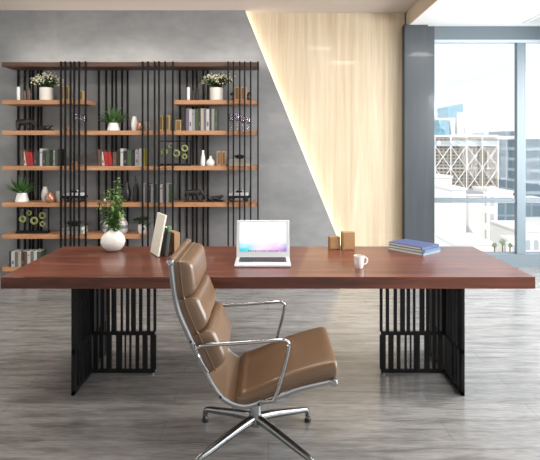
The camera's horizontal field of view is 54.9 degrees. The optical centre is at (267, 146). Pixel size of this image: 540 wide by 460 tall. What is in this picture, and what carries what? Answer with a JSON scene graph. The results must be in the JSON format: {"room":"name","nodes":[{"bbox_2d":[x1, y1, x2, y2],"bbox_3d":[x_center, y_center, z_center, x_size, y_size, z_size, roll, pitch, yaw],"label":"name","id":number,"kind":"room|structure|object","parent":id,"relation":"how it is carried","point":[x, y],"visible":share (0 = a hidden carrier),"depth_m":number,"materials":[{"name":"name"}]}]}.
{"room":"office","nodes":[
{"label":"office","id":0,"kind":"room"},
{"bbox_2d":[0,10,340,267],"bbox_3d":[-1.793,-0.095,6.490,5.613,3.190,0.120,0,0,0],"label":"wall","id":1,"kind":"structure","parent":0,"point":[288,190],"depth_m":6.43,"materials":[{"name":"grey concrete"}]},
{"bbox_2d":[0,0,418,13],"bbox_3d":[-1.420,-1.765,2.475,6.360,0.150,8.750,0,0,0],"label":"ceiling","id":2,"kind":"structure","parent":0,"point":[250,6],"depth_m":6.17,"materials":[{"name":"beige paint"}]},
{"bbox_2d":[0,267,539,459],"bbox_3d":[-0.100,1.560,2.475,9.000,0.120,8.750,0,0,0],"label":"floor","id":3,"kind":"structure","parent":0,"point":[370,414],"depth_m":3.18,"materials":[{"name":"grey wood"}]},
{"bbox_2d":[2,61,258,270],"bbox_3d":[-1.605,0.253,6.231,3.001,2.495,0.390,0,0,0],"label":"bookcase","id":4,"kind":"object","parent":3,"relation":"on","point":[54,234],"visible":0.84,"depth_m":6.06,"materials":[{"name":"orange wood"}]},
{"bbox_2d":[11,249,19,266],"bbox_3d":[-2.977,1.311,6.150,0.040,0.178,0.170,0,0,0],"label":"book","id":5,"kind":"object","parent":4,"relation":"on","point":[12,252],"visible":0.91,"depth_m":6.07,"materials":[{"name":"grey paper"}]},
{"bbox_2d":[15,249,23,266],"bbox_3d":[-2.938,1.311,6.150,0.035,0.178,0.170,0,0,0],"label":"book","id":6,"kind":"object","parent":4,"relation":"on","point":[16,252],"visible":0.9,"depth_m":6.07,"materials":[{"name":"grey paper"}]},
{"bbox_2d":[5,176,36,201],"bbox_3d":[-2.930,0.492,6.172,0.408,0.312,0.319,0,0,0],"label":"potted succulent","id":7,"kind":"object","parent":4,"relation":"on","point":[21,189],"visible":1,"depth_m":6.12,"materials":[{"name":"green plant"}]},
{"bbox_2d":[15,193,28,201],"bbox_3d":[-2.919,0.595,6.170,0.157,0.107,0.157,0,0,0],"label":"pot","id":8,"kind":"object","parent":7,"relation":"attached to","point":[20,197],"depth_m":6.12,"materials":[{"name":"white ceramic"}]},
{"bbox_2d":[13,119,36,130],"bbox_3d":[-2.876,-0.262,6.170,0.262,0.141,0.080,0,0,0],"label":"elephant figurine","id":9,"kind":"object","parent":4,"relation":"on","point":[27,122],"visible":1,"depth_m":6.14,"materials":[{"name":"brown metal"}]},
{"bbox_2d":[21,149,30,165],"bbox_3d":[-2.866,0.126,6.151,0.039,0.192,0.168,0,0,0],"label":"book","id":10,"kind":"object","parent":4,"relation":"on","point":[25,150],"visible":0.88,"depth_m":6.07,"materials":[{"name":"brown paper"}]},
{"bbox_2d":[21,248,30,266],"bbox_3d":[-2.862,1.308,6.150,0.035,0.184,0.170,0,0,0],"label":"book","id":11,"kind":"object","parent":4,"relation":"on","point":[23,251],"visible":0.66,"depth_m":6.07,"materials":[{"name":"grey paper"}]},
{"bbox_2d":[25,152,29,165],"bbox_3d":[-2.807,0.138,6.150,0.059,0.166,0.170,0,0,0],"label":"book","id":12,"kind":"object","parent":4,"relation":"on","point":[26,153],"visible":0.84,"depth_m":6.07,"materials":[{"name":"red paper"}]},
{"bbox_2d":[29,152,33,165],"bbox_3d":[-2.766,0.141,6.151,0.056,0.160,0.168,0,0,0],"label":"book","id":13,"kind":"object","parent":4,"relation":"on","point":[31,154],"visible":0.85,"depth_m":6.07,"materials":[{"name":"red paper"}]},
{"bbox_2d":[27,249,36,263],"bbox_3d":[-2.792,1.311,6.150,0.037,0.178,0.170,0,0,0],"label":"book","id":14,"kind":"object","parent":4,"relation":"on","point":[30,251],"visible":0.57,"depth_m":6.07,"materials":[{"name":"grey paper"}]},
{"bbox_2d":[15,207,49,233],"bbox_3d":[-2.788,0.870,6.170,0.380,0.303,0.080,0,0,0],"label":"ring ornament","id":15,"kind":"object","parent":4,"relation":"on","point":[29,211],"visible":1,"depth_m":6.15,"materials":[{"name":"black metal"}]},
{"bbox_2d":[37,249,45,258],"bbox_3d":[-2.676,1.311,6.151,0.037,0.178,0.168,0,0,0],"label":"book","id":16,"kind":"object","parent":4,"relation":"on","point":[41,253],"visible":0.41,"depth_m":6.10,"materials":[{"name":"green paper"}]},
{"bbox_2d":[42,151,45,165],"bbox_3d":[-2.615,0.134,6.150,0.037,0.174,0.170,0,0,0],"label":"book","id":17,"kind":"object","parent":4,"relation":"on","point":[43,152],"visible":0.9,"depth_m":6.07,"materials":[{"name":"grey paper"}]},
{"bbox_2d":[41,186,47,201],"bbox_3d":[-2.646,0.559,6.170,0.085,0.178,0.085,0,0,0],"label":"vase","id":18,"kind":"object","parent":4,"relation":"on","point":[44,193],"visible":0.8,"depth_m":6.14,"materials":[{"name":"white ceramic"}]},
{"bbox_2d":[35,125,54,130],"bbox_3d":[-2.641,-0.228,6.170,0.209,0.074,0.077,0,0,0],"label":"figurine","id":19,"kind":"object","parent":4,"relation":"on","point":[42,128],"visible":1,"depth_m":6.15,"materials":[{"name":"brown metal"}]},
{"bbox_2d":[30,71,63,99],"bbox_3d":[-2.625,-0.723,6.173,0.381,0.351,0.274,0,0,-16],"label":"potted flowers","id":20,"kind":"object","parent":4,"relation":"on","point":[46,91],"visible":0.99,"depth_m":6.13,"materials":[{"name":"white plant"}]},
{"bbox_2d":[46,150,52,165],"bbox_3d":[-2.572,0.129,6.151,0.044,0.186,0.168,0,0,0],"label":"book","id":21,"kind":"object","parent":4,"relation":"on","point":[47,151],"visible":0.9,"depth_m":6.07,"materials":[{"name":"green paper"}]},
{"bbox_2d":[45,192,55,202],"bbox_3d":[-2.547,0.590,6.090,0.114,0.116,0.114,0,0,0],"label":"vase","id":22,"kind":"object","parent":4,"relation":"on","point":[50,197],"visible":1,"depth_m":6.05,"materials":[{"name":"orange metal"}]},
{"bbox_2d":[58,149,63,165],"bbox_3d":[-2.440,0.123,6.151,0.026,0.198,0.168,0,0,0],"label":"book","id":23,"kind":"object","parent":4,"relation":"on","point":[58,149],"visible":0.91,"depth_m":6.11,"materials":[{"name":"black paper"}]},
{"bbox_2d":[62,189,87,201],"bbox_3d":[-2.290,0.552,6.170,0.273,0.189,0.126,0,0,0],"label":"model car","id":24,"kind":"object","parent":4,"relation":"on","point":[82,194],"visible":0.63,"depth_m":6.12,"materials":[{"name":"black metal"}]},
{"bbox_2d":[62,228,87,233],"bbox_3d":[-2.302,1.000,6.170,0.273,0.042,0.180,0,0,-2],"label":"book","id":25,"kind":"object","parent":4,"relation":"on","point":[82,231],"visible":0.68,"depth_m":6.08,"materials":[{"name":"grey paper"}]},
{"bbox_2d":[62,225,84,230],"bbox_3d":[-2.302,0.958,6.170,0.259,0.042,0.180,0,0,3],"label":"book","id":26,"kind":"object","parent":25,"relation":"on","point":[82,227],"visible":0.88,"depth_m":6.08,"materials":[{"name":"grey paper"}]},
{"bbox_2d":[98,149,105,165],"bbox_3d":[-1.960,0.126,6.151,0.045,0.192,0.168,0,0,0],"label":"book","id":27,"kind":"object","parent":4,"relation":"on","point":[101,150],"visible":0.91,"depth_m":6.07,"materials":[{"name":"brown paper"}]},
{"bbox_2d":[103,152,108,165],"bbox_3d":[-1.891,0.138,6.150,0.064,0.166,0.170,0,0,0],"label":"book","id":28,"kind":"object","parent":4,"relation":"on","point":[104,153],"visible":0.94,"depth_m":6.07,"materials":[{"name":"red paper"}]},
{"bbox_2d":[107,152,112,165],"bbox_3d":[-1.845,0.141,6.151,0.061,0.160,0.168,0,0,0],"label":"book","id":29,"kind":"object","parent":4,"relation":"on","point":[110,154],"visible":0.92,"depth_m":6.07,"materials":[{"name":"red paper"}]},
{"bbox_2d":[94,104,128,130],"bbox_3d":[-1.847,-0.357,6.165,0.403,0.331,0.302,0,0,0],"label":"potted succulent","id":30,"kind":"object","parent":4,"relation":"on","point":[113,121],"visible":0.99,"depth_m":6.12,"materials":[{"name":"green plant"}]},
{"bbox_2d":[107,123,119,130],"bbox_3d":[-1.833,-0.239,6.170,0.154,0.095,0.154,0,0,0],"label":"pot","id":31,"kind":"object","parent":4,"relation":"on","point":[112,126],"depth_m":6.12,"materials":[{"name":"white ceramic"}]},
{"bbox_2d":[113,152,116,165],"bbox_3d":[-1.791,0.140,6.150,0.042,0.162,0.170,0,0,0],"label":"book","id":32,"kind":"object","parent":4,"relation":"on","point":[114,153],"visible":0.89,"depth_m":6.07,"materials":[{"name":"brown paper"}]},
{"bbox_2d":[120,148,126,165],"bbox_3d":[-1.706,0.120,6.150,0.032,0.204,0.170,0,0,0],"label":"book","id":33,"kind":"object","parent":4,"relation":"on","point":[123,149],"visible":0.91,"depth_m":6.07,"materials":[{"name":"grey paper"}]},
{"bbox_2d":[119,214,128,233],"bbox_3d":[-1.729,0.911,6.170,0.149,0.220,0.149,0,0,0],"label":"striped vase","id":34,"kind":"object","parent":4,"relation":"on","point":[125,225],"visible":0.58,"depth_m":6.12,"materials":[{"name":"white ceramic"}]},
{"bbox_2d":[123,151,126,165],"bbox_3d":[-1.667,0.134,6.150,0.042,0.174,0.170,0,0,0],"label":"book","id":35,"kind":"object","parent":4,"relation":"on","point":[124,152],"visible":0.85,"depth_m":6.07,"materials":[{"name":"grey paper"}]},
{"bbox_2d":[122,181,130,201],"bbox_3d":[-1.679,0.529,6.170,0.104,0.237,0.104,0,0,0],"label":"vase","id":36,"kind":"object","parent":4,"relation":"on","point":[126,193],"visible":0.98,"depth_m":6.13,"materials":[{"name":"black ceramic"}]},
{"bbox_2d":[127,150,134,165],"bbox_3d":[-1.619,0.129,6.151,0.050,0.186,0.168,0,0,0],"label":"book","id":37,"kind":"object","parent":4,"relation":"on","point":[129,152],"visible":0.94,"depth_m":6.07,"materials":[{"name":"green paper"}]},
{"bbox_2d":[131,116,137,130],"bbox_3d":[-1.584,-0.277,6.170,0.083,0.172,0.083,0,0,0],"label":"vase","id":38,"kind":"object","parent":4,"relation":"on","point":[134,122],"visible":0.95,"depth_m":6.14,"materials":[{"name":"white ceramic"}]},
{"bbox_2d":[133,176,138,201],"bbox_3d":[-1.566,0.494,6.170,0.076,0.308,0.076,0,0,0],"label":"bottle","id":39,"kind":"object","parent":4,"relation":"on","point":[135,188],"visible":1,"depth_m":6.14,"materials":[{"name":"black glass"}]},
{"bbox_2d":[135,149,138,165],"bbox_3d":[-1.529,0.126,6.150,0.045,0.192,0.170,0,0,0],"label":"book","id":40,"kind":"object","parent":4,"relation":"on","point":[137,150],"visible":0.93,"depth_m":6.07,"materials":[{"name":"grey paper"}]},
{"bbox_2d":[131,216,152,233],"bbox_3d":[-1.487,0.915,6.152,0.250,0.212,0.227,0,0,-16],"label":"potted plant","id":41,"kind":"object","parent":4,"relation":"on","point":[140,218],"visible":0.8,"depth_m":6.14,"materials":[{"name":"green plant"}]},
{"bbox_2d":[139,148,144,165],"bbox_3d":[-1.486,0.120,6.151,0.037,0.204,0.168,0,0,0],"label":"book","id":42,"kind":"object","parent":4,"relation":"on","point":[140,150],"visible":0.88,"depth_m":6.07,"materials":[{"name":"grey paper"}]},
{"bbox_2d":[144,148,146,165],"bbox_3d":[-1.450,0.120,6.151,0.030,0.204,0.168,0,0,0],"label":"book","id":43,"kind":"object","parent":4,"relation":"on","point":[145,149],"visible":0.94,"depth_m":6.09,"materials":[{"name":"yellow paper"}]},
{"bbox_2d":[151,183,153,202],"bbox_3d":[-1.352,0.540,6.151,0.035,0.215,0.168,0,0,0],"label":"book","id":44,"kind":"object","parent":4,"relation":"on","point":[152,185],"visible":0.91,"depth_m":6.07,"materials":[{"name":"grey paper"}]},
{"bbox_2d":[160,184,162,202],"bbox_3d":[-1.247,0.543,6.150,0.035,0.209,0.170,0,0,0],"label":"book","id":45,"kind":"object","parent":4,"relation":"on","point":[161,185],"visible":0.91,"depth_m":6.07,"materials":[{"name":"grey paper"}]},
{"bbox_2d":[160,115,163,130],"bbox_3d":[-1.267,-0.282,6.168,0.065,0.183,0.093,0,0,0],"label":"bookend","id":46,"kind":"object","parent":4,"relation":"on","point":[161,116],"visible":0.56,"depth_m":6.12,"materials":[{"name":"gold metal"}]},
{"bbox_2d":[166,183,169,202],"bbox_3d":[-1.178,0.538,6.151,0.035,0.221,0.168,0,0,0],"label":"book","id":47,"kind":"object","parent":4,"relation":"on","point":[167,184],"visible":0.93,"depth_m":6.07,"materials":[{"name":"grey paper"}]},
{"bbox_2d":[166,115,170,130],"bbox_3d":[-1.190,-0.282,6.168,0.065,0.183,0.093,0,0,0],"label":"bookend","id":48,"kind":"object","parent":4,"relation":"on","point":[168,117],"visible":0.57,"depth_m":6.12,"materials":[{"name":"gold metal"}]},
{"bbox_2d":[169,183,171,202],"bbox_3d":[-1.144,0.540,6.151,0.030,0.215,0.168,0,0,0],"label":"book","id":49,"kind":"object","parent":4,"relation":"on","point":[170,184],"visible":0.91,"depth_m":6.07,"materials":[{"name":"green paper"}]},
{"bbox_2d":[157,141,190,165],"bbox_3d":[-1.109,0.073,6.170,0.392,0.297,0.080,0,0,0],"label":"ring ornament","id":50,"kind":"object","parent":4,"relation":"on","point":[169,144],"visible":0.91,"depth_m":6.15,"materials":[{"name":"black metal"}]},
{"bbox_2d":[175,120,182,130],"bbox_3d":[-1.056,-0.256,6.168,0.071,0.129,0.093,0,0,0],"label":"bookend","id":51,"kind":"object","parent":4,"relation":"on","point":[178,123],"visible":0.99,"depth_m":6.12,"materials":[{"name":"gold metal"}]},
{"bbox_2d":[186,108,188,130],"bbox_3d":[-0.939,-0.321,6.151,0.032,0.260,0.168,0,0,0],"label":"book","id":52,"kind":"object","parent":4,"relation":"on","point":[187,109],"visible":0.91,"depth_m":6.07,"materials":[{"name":"purple paper"}]},
{"bbox_2d":[189,109,191,130],"bbox_3d":[-0.905,-0.318,6.150,0.032,0.254,0.170,0,0,0],"label":"book","id":53,"kind":"object","parent":4,"relation":"on","point":[190,110],"visible":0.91,"depth_m":6.07,"materials":[{"name":"grey paper"}]},
{"bbox_2d":[192,109,194,130],"bbox_3d":[-0.871,-0.315,6.150,0.032,0.248,0.170,0,0,0],"label":"book","id":54,"kind":"object","parent":4,"relation":"on","point":[193,110],"visible":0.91,"depth_m":6.07,"materials":[{"name":"grey paper"}]},
{"bbox_2d":[183,189,205,201],"bbox_3d":[-0.864,0.574,6.170,0.274,0.147,0.084,0,0,0],"label":"elephant figurine","id":55,"kind":"object","parent":4,"relation":"on","point":[193,192],"visible":1,"depth_m":6.14,"materials":[{"name":"brown metal"}]},
{"bbox_2d":[195,109,197,130],"bbox_3d":[-0.835,-0.318,6.151,0.036,0.254,0.168,0,0,0],"label":"book","id":56,"kind":"object","parent":4,"relation":"on","point":[196,110],"visible":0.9,"depth_m":6.07,"materials":[{"name":"green paper"}]},
{"bbox_2d":[198,109,200,130],"bbox_3d":[-0.801,-0.315,6.150,0.028,0.248,0.170,0,0,0],"label":"book","id":57,"kind":"object","parent":4,"relation":"on","point":[199,110],"visible":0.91,"depth_m":6.07,"materials":[{"name":"grey paper"}]},
{"bbox_2d":[201,108,203,130],"bbox_3d":[-0.768,-0.321,6.151,0.034,0.260,0.168,0,0,0],"label":"book","id":58,"kind":"object","parent":4,"relation":"on","point":[202,109],"visible":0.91,"depth_m":6.07,"materials":[{"name":"beige paper"}]},
{"bbox_2d":[201,150,204,165],"bbox_3d":[-0.771,0.130,6.170,0.059,0.184,0.059,0,0,0],"label":"bottle vase","id":59,"kind":"object","parent":4,"relation":"on","point":[202,155],"visible":1,"depth_m":6.15,"materials":[{"name":"white ceramic"}]},
{"bbox_2d":[206,109,209,130],"bbox_3d":[-0.703,-0.318,6.150,0.036,0.254,0.170,0,0,0],"label":"book","id":60,"kind":"object","parent":4,"relation":"on","point":[207,110],"visible":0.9,"depth_m":6.07,"materials":[{"name":"grey paper"}]},
{"bbox_2d":[206,156,214,165],"bbox_3d":[-0.680,0.165,6.170,0.107,0.114,0.107,0,0,0],"label":"vase","id":61,"kind":"object","parent":4,"relation":"on","point":[210,162],"visible":1,"depth_m":6.13,"materials":[{"name":"white ceramic"}]},
{"bbox_2d":[211,109,213,130],"bbox_3d":[-0.644,-0.318,6.151,0.032,0.254,0.168,0,0,0],"label":"book","id":62,"kind":"object","parent":4,"relation":"on","point":[212,110],"visible":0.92,"depth_m":6.07,"materials":[{"name":"grey paper"}]},
{"bbox_2d":[206,195,224,201],"bbox_3d":[-0.624,0.609,6.170,0.222,0.078,0.081,0,0,0],"label":"figurine","id":63,"kind":"object","parent":4,"relation":"on","point":[213,198],"visible":1,"depth_m":6.14,"materials":[{"name":"brown metal"}]},
{"bbox_2d":[214,109,218,130],"bbox_3d":[-0.609,-0.315,6.150,0.034,0.248,0.170,0,0,0],"label":"book","id":64,"kind":"object","parent":4,"relation":"on","point":[216,112],"visible":0.97,"depth_m":6.07,"materials":[{"name":"green paper"}]},
{"bbox_2d":[199,72,234,99],"bbox_3d":[-0.605,-0.720,6.176,0.441,0.344,0.292,0,0,21],"label":"potted flowers","id":65,"kind":"object","parent":4,"relation":"on","point":[216,90],"visible":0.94,"depth_m":6.12,"materials":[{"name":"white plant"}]},
{"bbox_2d":[217,151,220,165],"bbox_3d":[-0.581,0.134,6.168,0.048,0.174,0.093,0,0,0],"label":"block","id":66,"kind":"object","parent":4,"relation":"on","point":[218,152],"visible":1,"depth_m":6.12,"materials":[{"name":"brown wood"}]},
{"bbox_2d":[222,151,225,165],"bbox_3d":[-0.522,0.134,6.168,0.048,0.174,0.093,0,0,0],"label":"block","id":67,"kind":"object","parent":4,"relation":"on","point":[223,152],"visible":1,"depth_m":6.12,"materials":[{"name":"brown wood"}]},
{"bbox_2d":[234,87,238,99],"bbox_3d":[-0.364,-0.630,6.168,0.068,0.164,0.093,0,0,0],"label":"bookend","id":68,"kind":"object","parent":4,"relation":"on","point":[236,89],"visible":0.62,"depth_m":6.12,"materials":[{"name":"beige wood"}]},
{"bbox_2d":[229,189,249,201],"bbox_3d":[-0.344,0.552,6.170,0.273,0.189,0.126,0,0,0],"label":"model car","id":69,"kind":"object","parent":4,"relation":"on","point":[236,193],"visible":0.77,"depth_m":6.12,"materials":[{"name":"black metal"}]},
{"bbox_2d":[229,162,251,165],"bbox_3d":[-0.332,0.201,6.170,0.273,0.042,0.180,0,0,-2],"label":"book","id":70,"kind":"object","parent":4,"relation":"on","point":[230,163],"visible":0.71,"depth_m":6.08,"materials":[{"name":"beige paper"}]},
{"bbox_2d":[229,158,249,161],"bbox_3d":[-0.332,0.159,6.170,0.259,0.042,0.180,0,0,3],"label":"book","id":71,"kind":"object","parent":70,"relation":"on","point":[230,159],"visible":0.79,"depth_m":6.08,"materials":[{"name":"grey paper"}]},
{"bbox_2d":[241,87,246,99],"bbox_3d":[-0.287,-0.630,6.168,0.071,0.164,0.093,0,0,0],"label":"bookend","id":72,"kind":"object","parent":4,"relation":"on","point":[242,88],"visible":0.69,"depth_m":6.12,"materials":[{"name":"beige wood"}]},
{"bbox_2d":[166,238,337,459],"bbox_3d":[-0.071,1.004,2.640,0.784,0.992,0.605,0,0,0],"label":"office chair","id":73,"kind":"object","parent":3,"relation":"on","point":[278,369],"visible":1,"depth_m":2.46,"materials":[{"name":"brown leather"}]},
{"bbox_2d":[1,246,534,395],"bbox_3d":[0.000,1.125,3.462,3.086,0.750,0.925,0,0,0],"label":"conference table","id":74,"kind":"object","parent":3,"relation":"on","point":[90,272],"visible":0.99,"depth_m":3.32,"materials":[{"name":"red wood"}]},
{"bbox_2d":[96,177,125,251],"bbox_3d":[-1.135,0.484,3.763,0.218,0.532,0.206,0,0,-17],"label":"potted plant","id":75,"kind":"object","parent":74,"relation":"on","point":[112,240],"visible":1,"depth_m":3.73,"materials":[{"name":"white ceramic"}]},
{"bbox_2d":[150,212,166,256],"bbox_3d":[-0.766,0.608,3.633,0.067,0.281,0.190,0,0,-28],"label":"book","id":76,"kind":"object","parent":74,"relation":"on","point":[160,223],"visible":1,"depth_m":3.61,"materials":[{"name":"beige paper"}]},
{"bbox_2d":[160,226,170,256],"bbox_3d":[-0.710,0.647,3.612,0.044,0.208,0.145,0,0,-24],"label":"book","id":77,"kind":"object","parent":74,"relation":"on","point":[167,231],"visible":0.91,"depth_m":3.56,"materials":[{"name":"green paper"}]},
{"bbox_2d":[168,230,179,253],"bbox_3d":[-0.660,0.672,3.661,0.048,0.156,0.115,0,0,-32],"label":"bookend","id":78,"kind":"object","parent":74,"relation":"on","point":[174,244],"visible":0.69,"depth_m":3.62,"materials":[{"name":"brown wood"}]},
{"bbox_2d":[234,220,290,266],"bbox_3d":[-0.034,0.624,3.392,0.356,0.250,0.314,0,0,0],"label":"laptop","id":79,"kind":"object","parent":74,"relation":"on","point":[260,243],"visible":1,"depth_m":3.50,"materials":[{"name":"silver metal"}]},
{"bbox_2d":[328,236,339,249],"bbox_3d":[0.486,0.704,3.829,0.080,0.092,0.058,0,0,-4],"label":"wooden block","id":80,"kind":"object","parent":74,"relation":"on","point":[333,241],"visible":1,"depth_m":3.80,"materials":[{"name":"brown wood"}]},
{"bbox_2d":[341,231,354,249],"bbox_3d":[0.585,0.686,3.809,0.094,0.128,0.058,0,0,-4],"label":"wooden block","id":81,"kind":"object","parent":74,"relation":"on","point":[347,237],"visible":1,"depth_m":3.78,"materials":[{"name":"brown wood"}]},
{"bbox_2d":[354,254,367,268],"bbox_3d":[0.570,0.711,3.216,0.080,0.078,0.065,0,0,33],"label":"coffee cup","id":82,"kind":"object","parent":74,"relation":"on","point":[358,259],"visible":1,"depth_m":3.20,"materials":[{"name":"white ceramic"}]},
{"bbox_2d":[388,247,439,255],"bbox_3d":[1.055,0.741,3.762,0.214,0.018,0.296,0,0,-40],"label":"book","id":83,"kind":"object","parent":74,"relation":"on","point":[390,248],"visible":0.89,"depth_m":3.67,"materials":[{"name":"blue paper"}]},
{"bbox_2d":[389,245,440,252],"bbox_3d":[1.059,0.722,3.760,0.214,0.018,0.296,0,0,-41],"label":"book","id":84,"kind":"object","parent":83,"relation":"on","point":[391,246],"visible":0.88,"depth_m":3.67,"materials":[{"name":"blue paper"}]},
{"bbox_2d":[389,239,438,249],"bbox_3d":[1.053,0.704,3.766,0.210,0.018,0.285,0,0,-39],"label":"book","id":85,"kind":"object","parent":84,"relation":"on","point":[408,243],"visible":1,"depth_m":3.73,"materials":[{"name":"blue paper"}]},
{"bbox_2d":[246,13,404,245],"bbox_3d":[-1.440,-0.095,6.700,6.320,3.190,0.300,0,0,0],"label":"wall","id":86,"kind":"structure","parent":0,"point":[337,77],"depth_m":6.55,"materials":[{"name":"beige wood"}]},
{"bbox_2d":[403,25,404,238],"bbox_3d":[1.678,-0.005,6.420,0.014,3.010,0.020,0,0,0],"label":"trim","id":87,"kind":"structure","parent":86,"relation":"attached to","point":[403,25],"depth_m":6.41,"materials":[{"name":"black metal"}]},
{"bbox_2d":[402,25,433,242],"bbox_3d":[1.883,-0.005,6.635,0.396,3.010,0.430,0,0,0],"label":"column","id":88,"kind":"structure","parent":86,"relation":"attached to","point":[419,39],"depth_m":6.42,"materials":[{"name":"grey paint"}]},
{"bbox_2d":[406,0,437,24],"bbox_3d":[1.746,-1.600,2.325,0.012,0.180,8.450,0,0,0],"label":"trim","id":89,"kind":"structure","parent":86,"relation":"attached to","point":[421,6],"depth_m":6.02,"materials":[{"name":"beige paint"}]},
{"bbox_2d":[405,0,539,25],"bbox_3d":[3.076,-1.675,2.475,2.648,0.330,8.750,0,0,0],"label":"ceiling","id":90,"kind":"structure","parent":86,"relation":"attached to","point":[442,12],"depth_m":5.88,"materials":[{"name":"white paint"}]},
{"bbox_2d":[523,14,539,22],"bbox_3d":[3.650,-1.509,5.650,1.120,0.010,1.360,0,0,0],"label":"air vent","id":91,"kind":"object","parent":90,"relation":"in","point":[536,19],"visible":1,"depth_m":6.20,"materials":[{"name":"white"}]},
{"bbox_2d":[529,17,539,21],"bbox_3d":[3.650,-1.507,5.650,1.040,0.006,1.280,0,0,0],"label":"grille","id":92,"kind":"object","parent":91,"relation":"attached to","point":[537,19],"depth_m":6.16,"materials":[{"name":"grey"}]},
{"bbox_3d":[4.475,-0.005,2.445,0.150,3.010,8.810,0,0,0],"label":"wall","id":93,"kind":"structure","parent":0,"visible":0},
{"bbox_2d":[434,26,539,266],"bbox_3d":[3.241,-0.005,6.580,2.319,3.010,0.180,0,0,0],"label":"window","id":94,"kind":"structure","parent":93,"relation":"in","point":[519,36],"depth_m":6.50,"materials":[{"name":"grey metal"}]},
{"label":"outside","id":95,"kind":"structure","parent":0,"visible":0},
{"bbox_2d":[526,217,539,225],"bbox_3d":[180.000,17.750,306.000,480.000,0.500,588.000,0,0,0],"label":"ground","id":96,"kind":"structure","parent":95,"point":[533,220],"depth_m":123.82,"materials":[{"name":"white"}]},
{"bbox_2d":[434,118,449,134],"bbox_3d":[101.394,0.362,310.000,6.935,34.277,20.300,0,0,0],"label":"building","id":97,"kind":"structure","parent":96,"relation":"on","point":[441,125],"depth_m":300.01,"materials":[{"name":"teal glass"}]},
{"bbox_2d":[434,169,452,184],"bbox_3d":[27.219,10.654,90.000,5.308,13.692,12.300,0,0,0],"label":"building","id":98,"kind":"structure","parent":96,"relation":"on","point":[438,178],"depth_m":84.00,"materials":[{"name":"white concrete"}]},
{"bbox_2d":[437,104,462,134],"bbox_3d":[111.630,-4.216,318.500,8.644,43.433,23.000,0,0,0],"label":"building","id":99,"kind":"structure","parent":96,"relation":"on","point":[454,112],"depth_m":309.99,"materials":[{"name":"teal glass"}]},
{"bbox_2d":[434,184,466,242],"bbox_3d":[26.446,11.583,76.000,2.239,11.834,8.300,0,0,0],"label":"building","id":100,"kind":"structure","parent":96,"relation":"on","point":[448,217],"depth_m":72.98,"materials":[{"name":"white concrete"}]},
{"bbox_2d":[434,233,493,251],"bbox_3d":[23.827,14.284,63.500,4.800,6.432,7.300,0,0,0],"label":"building","id":101,"kind":"structure","parent":96,"relation":"on","point":[443,239],"depth_m":62.21,"materials":[{"name":"white concrete"}]},
{"bbox_2d":[434,135,498,189],"bbox_3d":[51.827,7.159,152.625,19.954,20.822,27.050,0,0,0],"label":"building","id":102,"kind":"structure","parent":96,"relation":"on","point":[471,160],"depth_m":140.00,"materials":[{"name":"white metal"}]},
{"bbox_2d":[466,189,482,237],"bbox_3d":[33.100,12.363,88.000,3.170,10.273,12.300,0,0,0],"label":"building","id":103,"kind":"structure","parent":96,"relation":"on","point":[474,211],"depth_m":82.00,"materials":[{"name":"white concrete"}]},
{"bbox_2d":[471,130,488,134],"bbox_3d":[111.000,4.605,268.000,6.300,25.790,16.300,0,0,0],"label":"building","id":104,"kind":"structure","parent":96,"relation":"on","point":[484,132],"depth_m":264.11,"materials":[{"name":"grey"}]},
{"bbox_2d":[482,187,498,239],"bbox_3d":[34.538,11.898,80.800,1.839,11.205,1.900,0,0,0],"label":"building","id":105,"kind":"structure","parent":96,"relation":"on","point":[489,209],"depth_m":80.00,"materials":[{"name":"white concrete"}]},
{"bbox_2d":[472,186,513,197],"bbox_3d":[54.692,13.458,127.000,3.992,8.085,14.300,0,0,0],"label":"building","id":106,"kind":"structure","parent":96,"relation":"on","point":[503,193],"depth_m":120.01,"materials":[{"name":"white concrete"}]},
{"bbox_2d":[488,129,513,135],"bbox_3d":[100.885,5.012,223.000,6.088,24.975,16.300,0,0,0],"label":"building","id":107,"kind":"structure","parent":96,"relation":"on","point":[500,132],"depth_m":217.31,"materials":[{"name":"grey glass"}]},
{"bbox_2d":[497,197,513,219],"bbox_3d":[50.452,14.453,117.000,4.319,6.094,14.300,0,0,0],"label":"building","id":108,"kind":"structure","parent":96,"relation":"on","point":[505,211],"depth_m":109.99,"materials":[{"name":"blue glass"}]},
{"bbox_2d":[497,136,513,187],"bbox_3d":[87.327,6.726,201.000,6.877,21.548,22.300,0,0,0],"label":"building","id":109,"kind":"structure","parent":96,"relation":"on","point":[498,136],"depth_m":190.00,"materials":[{"name":"white concrete"}]},
{"bbox_2d":[500,235,513,251],"bbox_3d":[32.104,14.695,69.000,1.738,5.610,2.300,0,0,0],"label":"building","id":110,"kind":"structure","parent":96,"relation":"on","point":[509,239],"depth_m":68.39,"materials":[{"name":"white concrete"}]},
{"bbox_2d":[489,220,539,251],"bbox_3d":[36.123,14.331,74.500,4.970,6.338,9.300,0,0,0],"label":"building","id":111,"kind":"structure","parent":96,"relation":"on","point":[497,227],"depth_m":73.66,"materials":[{"name":"white concrete"}]},
{"bbox_2d":[500,137,539,196],"bbox_3d":[84.077,5.791,169.000,9.377,23.419,18.300,0,0,0],"label":"building","id":112,"kind":"structure","parent":96,"relation":"on","point":[532,143],"depth_m":160.00,"materials":[{"name":"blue glass"}]},
{"bbox_2d":[513,196,539,216],"bbox_3d":[68.500,15.490,137.000,9.300,4.020,14.300,0,0,0],"label":"building","id":113,"kind":"structure","parent":96,"relation":"on","point":[532,209],"depth_m":130.01,"materials":[{"name":"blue glass"}]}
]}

